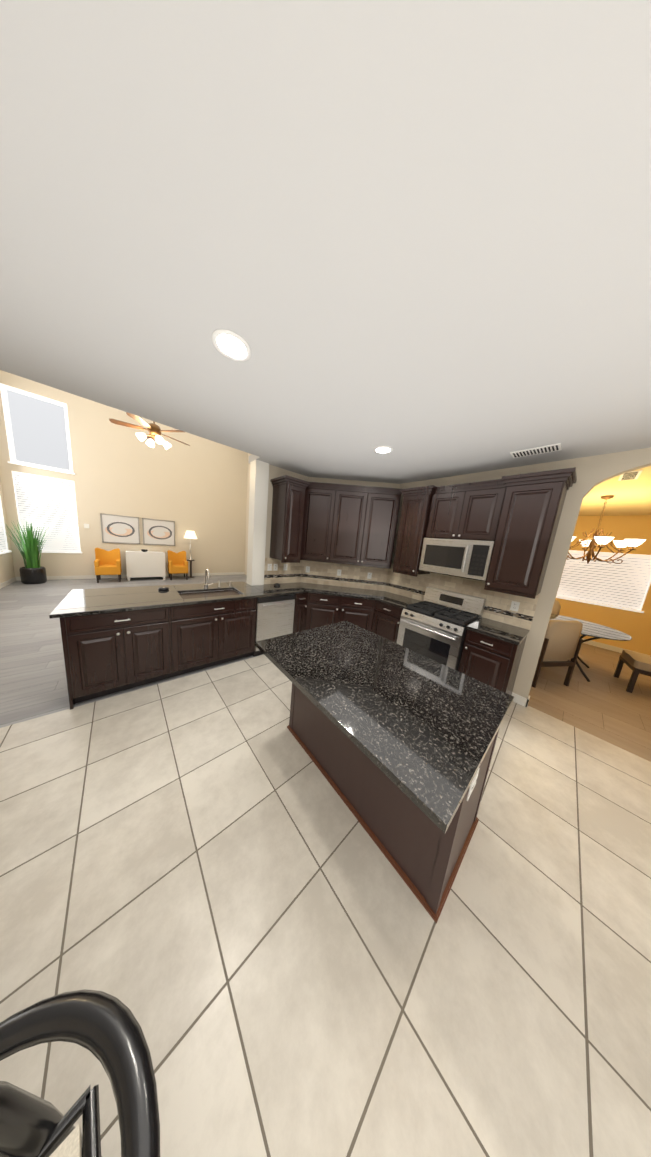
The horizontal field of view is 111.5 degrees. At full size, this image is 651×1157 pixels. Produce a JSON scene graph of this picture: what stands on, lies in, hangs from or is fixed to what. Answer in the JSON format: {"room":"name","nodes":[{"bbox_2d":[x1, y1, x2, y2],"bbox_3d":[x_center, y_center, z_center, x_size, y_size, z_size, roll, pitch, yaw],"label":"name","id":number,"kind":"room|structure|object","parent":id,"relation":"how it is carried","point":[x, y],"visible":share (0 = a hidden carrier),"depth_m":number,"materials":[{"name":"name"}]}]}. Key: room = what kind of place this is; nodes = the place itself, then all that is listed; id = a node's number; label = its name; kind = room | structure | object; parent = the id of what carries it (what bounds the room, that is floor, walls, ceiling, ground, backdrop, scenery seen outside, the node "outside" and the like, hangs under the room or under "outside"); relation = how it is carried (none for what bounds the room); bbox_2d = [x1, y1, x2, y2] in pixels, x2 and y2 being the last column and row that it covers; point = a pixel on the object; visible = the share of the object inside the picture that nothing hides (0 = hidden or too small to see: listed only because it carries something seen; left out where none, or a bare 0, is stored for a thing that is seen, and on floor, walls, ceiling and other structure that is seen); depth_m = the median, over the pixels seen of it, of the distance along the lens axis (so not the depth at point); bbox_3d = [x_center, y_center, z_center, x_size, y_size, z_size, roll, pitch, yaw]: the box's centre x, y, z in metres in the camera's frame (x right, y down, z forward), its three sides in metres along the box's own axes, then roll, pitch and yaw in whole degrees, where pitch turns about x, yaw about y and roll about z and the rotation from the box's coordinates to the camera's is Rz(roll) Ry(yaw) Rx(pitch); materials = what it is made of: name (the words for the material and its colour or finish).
{"room":"kitchen","nodes":[
{"label":"kitchen","id":0,"kind":"room"},
{"bbox_2d":[0,574,262,727],"bbox_3d":[-3.636,0.528,5.226,6.240,0.050,6.680,-3,13,-41],"label":"floor","id":1,"kind":"structure","parent":0,"point":[33,681],"depth_m":2.94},
{"bbox_2d":[4,520,48,583],"bbox_3d":[-7.289,-0.660,5.468,0.738,1.529,0.753,-3,13,-41],"label":"potted plant","id":2,"kind":"object","parent":1,"relation":"on","point":[32,571],"visible":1,"depth_m":5.40,"materials":[{"name":"green plant"}]},
{"bbox_2d":[94,548,121,582],"bbox_3d":[-6.224,-0.413,6.361,0.520,0.939,0.550,-3,13,-41],"label":"armchair","id":3,"kind":"object","parent":1,"relation":"on","point":[107,562],"visible":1,"depth_m":6.32,"materials":[{"name":"fabric"}]},
{"bbox_2d":[125,549,165,580],"bbox_3d":[-5.675,-0.472,7.024,0.940,0.931,0.490,-3,13,-41],"label":"cabinet","id":4,"kind":"object","parent":1,"relation":"on","point":[144,563],"visible":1,"depth_m":6.83,"materials":[{"name":"white paint"}]},
{"bbox_2d":[167,550,187,579],"bbox_3d":[-4.960,-0.482,7.450,0.520,0.939,0.550,-3,13,-41],"label":"armchair","id":5,"kind":"object","parent":1,"relation":"on","point":[177,563],"visible":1,"depth_m":7.40,"materials":[{"name":"fabric"}]},
{"bbox_2d":[184,531,196,577],"bbox_3d":[-4.719,-0.866,7.767,0.400,1.630,0.400,-3,13,-41],"label":"floor lamp","id":6,"kind":"object","parent":1,"relation":"on","point":[190,535],"visible":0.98,"depth_m":7.69,"materials":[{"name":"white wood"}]},
{"bbox_2d":[0,370,650,698],"bbox_3d":[-1.271,-1.634,2.344,6.140,5.600,13.090,-3,13,-41],"label":"wall","id":7,"kind":"structure","parent":0,"point":[199,487],"depth_m":6.20,"materials":[{"name":"paint"}]},
{"bbox_2d":[0,496,11,554],"bbox_3d":[-6.856,-2.263,4.209,0.200,3.720,2.350,-3,13,-41],"label":"window","id":8,"kind":"structure","parent":7,"relation":"in","point":[3,543],"depth_m":5.23,"materials":[{"name":"white glass"}]},
{"bbox_2d":[0,383,81,552],"bbox_3d":[-7.167,-2.606,5.676,1.100,3.860,0.200,-3,13,-41],"label":"window","id":9,"kind":"structure","parent":7,"relation":"in","point":[37,431],"depth_m":5.63,"materials":[{"name":"white glass"}]},
{"bbox_2d":[100,513,139,543],"bbox_3d":[-6.179,-1.503,6.707,0.850,0.830,0.030,-3,13,-41],"label":"picture frame","id":10,"kind":"object","parent":7,"relation":"attached to","point":[120,529],"visible":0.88,"depth_m":6.69,"materials":[{"name":"white paper"}]},
{"bbox_2d":[142,518,174,545],"bbox_3d":[-5.475,-1.542,7.314,0.850,0.830,0.030,-3,13,-41],"label":"picture frame","id":11,"kind":"object","parent":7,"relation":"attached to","point":[158,532],"visible":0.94,"depth_m":7.29,"materials":[{"name":"white paper"}]},
{"bbox_2d":[0,572,641,706],"bbox_3d":[0.001,0.985,4.101,9.840,0.100,12.820,-3,13,-41],"label":"baseboard","id":12,"kind":"structure","parent":7,"relation":"attached to","point":[520,700],"depth_m":5.67,"materials":[{"name":"white"}]},
{"bbox_2d":[264,558,539,629],"bbox_3d":[0.695,0.084,3.073,1.854,0.509,3.100,-3,13,-41],"label":"backsplash","id":13,"kind":"structure","parent":7,"relation":"attached to","point":[497,606],"depth_m":3.70,"materials":[{"name":"tile"}]},
{"bbox_2d":[267,564,277,570],"label":"outlet plates","id":14,"kind":"object","parent":13,"relation":"attached to","point":[269,567],"depth_m":3.69,"materials":[{"name":"white plastic"}]},
{"bbox_2d":[510,601,519,611],"label":"outlet plates","id":15,"kind":"object","parent":13,"relation":"attached to","point":[514,606],"depth_m":2.66,"materials":[{"name":"white plastic"}]},
{"bbox_2d":[270,467,576,598],"bbox_3d":[0.802,-0.691,2.933,1.805,1.270,3.150,-3,13,-41],"label":"upper cabinet","id":16,"kind":"object","parent":7,"relation":"attached to","point":[516,518],"visible":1,"depth_m":3.08,"materials":[{"name":"brown wood"}]},
{"bbox_2d":[419,538,494,581],"bbox_3d":[1.732,-0.281,2.928,0.423,0.462,0.802,-3,13,-41],"label":"microwave","id":17,"kind":"object","parent":16,"relation":"in","point":[469,559],"visible":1,"depth_m":2.77,"materials":[{"name":"silver metal"}]},
{"bbox_2d":[0,654,650,1156],"bbox_3d":[0.261,1.690,0.585,5.990,0.050,7.420,-3,13,-41],"label":"floor","id":18,"kind":"structure","parent":0,"point":[202,880],"depth_m":0.97,"materials":[{"name":"beige tile"}]},
{"bbox_2d":[0,989,159,1156],"bbox_3d":[-0.509,1.252,0.237,0.555,0.791,0.610,-3,13,-41],"label":"dining chair","id":19,"kind":"object","parent":18,"relation":"on","point":[104,1029],"visible":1,"depth_m":0.42,"materials":[{"name":"black paint"}]},
{"bbox_2d":[49,569,529,709],"bbox_3d":[-0.265,0.664,2.584,3.988,1.192,3.400,-3,13,-41],"label":"base cabinet","id":20,"kind":"object","parent":18,"relation":"on","point":[116,639],"visible":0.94,"depth_m":2.49,"materials":[{"name":"black wood"}]},
{"bbox_2d":[203,569,231,588],"bbox_3d":[-1.497,-0.013,3.136,0.372,0.276,0.189,-3,13,-41],"label":"sink faucet","id":21,"kind":"object","parent":20,"relation":"on","point":[229,586],"depth_m":3.13,"materials":[{"name":"silver metal"}]},
{"bbox_2d":[253,593,295,656],"bbox_3d":[-0.732,0.667,3.250,0.592,0.876,0.131,-3,13,-41],"label":"dishwasher","id":22,"kind":"object","parent":20,"relation":"in","point":[275,614],"depth_m":3.19,"materials":[{"name":"silver metal"}]},
{"bbox_2d":[255,621,513,923],"bbox_3d":[0.247,1.029,1.563,0.985,0.915,1.374,-3,13,-41],"label":"kitchen island","id":23,"kind":"object","parent":18,"relation":"on","point":[396,742],"visible":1,"depth_m":1.20,"materials":[{"name":"stone"}]},
{"bbox_2d":[397,587,485,670],"bbox_3d":[1.502,0.761,3.005,0.756,1.145,0.754,-3,13,-41],"label":"range","id":24,"kind":"object","parent":18,"relation":"on","point":[434,623],"visible":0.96,"depth_m":2.84,"materials":[{"name":"silver metal"}]},
{"bbox_2d":[0,0,650,515],"bbox_3d":[2.147,-1.185,1.472,10.240,0.100,7.370,-3,13,-41],"label":"ceiling","id":25,"kind":"structure","parent":0,"point":[414,236],"depth_m":0.76,"materials":[{"name":"paint"}]},
{"bbox_2d":[212,329,250,361],"bbox_3d":[-0.540,-1.347,1.278,0.208,0.009,0.212,-3,13,-41],"label":"recessed light","id":26,"kind":"object","parent":25,"relation":"in","point":[229,344],"depth_m":1.28,"materials":[{"name":"white paint"}]},
{"bbox_2d":[374,446,392,453],"bbox_3d":[0.639,-1.441,2.466,0.210,0.009,0.209,-3,13,-41],"label":"recessed light","id":27,"kind":"object","parent":25,"relation":"in","point":[380,449],"depth_m":2.47,"materials":[{"name":"white paint"}]},
{"bbox_2d":[510,443,561,457],"bbox_3d":[2.053,-1.259,2.174,0.190,0.009,0.361,-3,13,-41],"label":"ceiling vent","id":28,"kind":"object","parent":25,"relation":"in","point":[554,447],"depth_m":2.16,"materials":[{"name":"white metal"}]},
{"bbox_2d":[567,495,644,563],"bbox_3d":[4.222,-0.754,3.446,0.931,1.029,0.909,-3,13,-41],"label":"chandelier","id":29,"kind":"object","parent":25,"relation":"hanging from","point":[595,541],"visible":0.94,"depth_m":3.40,"materials":[{"name":"brown metal"}]},
{"bbox_2d":[618,470,642,480],"bbox_3d":[3.478,-1.188,2.535,0.384,0.009,0.140,-3,13,-41],"label":"ceiling vent","id":30,"kind":"object","parent":25,"relation":"in","point":[632,475],"depth_m":2.54,"materials":[{"name":"white"}]},
{"bbox_2d":[528,643,650,761],"bbox_3d":[4.467,1.574,3.547,4.250,0.050,5.600,-3,13,-41],"label":"floor","id":31,"kind":"structure","parent":0,"point":[604,704],"depth_m":2.88,"materials":[{"name":"brown wood"}]},
{"bbox_2d":[551,600,560,614],"bbox_3d":[4.405,0.883,4.522,0.750,0.965,0.769,-3,13,-41],"label":"dining chair","id":32,"kind":"object","parent":31,"relation":"on","point":[556,608],"visible":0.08,"depth_m":4.53,"materials":[{"name":"beige fabric"}]},
{"bbox_2d":[532,620,582,687],"bbox_3d":[3.149,0.979,3.280,0.801,0.965,0.788,-3,13,-41],"label":"dining chair","id":33,"kind":"object","parent":31,"relation":"on","point":[562,643],"visible":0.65,"depth_m":2.98,"materials":[{"name":"beige fabric"}]},
{"bbox_2d":[550,614,631,681],"bbox_3d":[3.991,1.088,3.724,1.240,0.743,1.240,-3,13,-41],"label":"dining table","id":34,"kind":"object","parent":31,"relation":"on","point":[595,630],"visible":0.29,"depth_m":3.39,"materials":[{"name":"clear glass"}]},
{"bbox_2d":[613,650,650,692],"bbox_3d":[4.730,1.156,3.114,0.680,0.965,0.650,-3,13,-41],"label":"bench","id":35,"kind":"object","parent":31,"relation":"on","point":[637,663],"visible":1,"depth_m":3.15,"materials":[{"name":"brown wood"}]},
{"bbox_2d":[555,515,650,655],"bbox_3d":[4.596,0.190,3.309,4.150,2.770,5.500,-3,13,-41],"label":"wall","id":36,"kind":"structure","parent":0,"point":[636,626],"depth_m":4.57,"materials":[{"name":"paint"}]},
{"bbox_2d":[556,550,650,612],"bbox_3d":[5.905,-0.040,4.826,0.200,1.190,1.435,-3,13,-41],"label":"dining window","id":37,"kind":"structure","parent":36,"relation":"in","point":[625,583],"depth_m":4.68,"materials":[{"name":"white"}]},
{"bbox_3d":[-3.196,-5.065,4.361,6.240,0.100,6.430,-3,13,-41],"label":"ceiling","id":38,"kind":"structure","parent":0,"visible":0},
{"bbox_2d":[109,412,189,449],"bbox_3d":[-3.369,-3.838,4.309,1.304,2.319,1.263,-3,13,-41],"label":"ceiling fan","id":39,"kind":"object","parent":38,"relation":"hanging from","point":[154,430],"visible":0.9,"depth_m":4.32,"materials":[{"name":"brown metal"}]}
]}

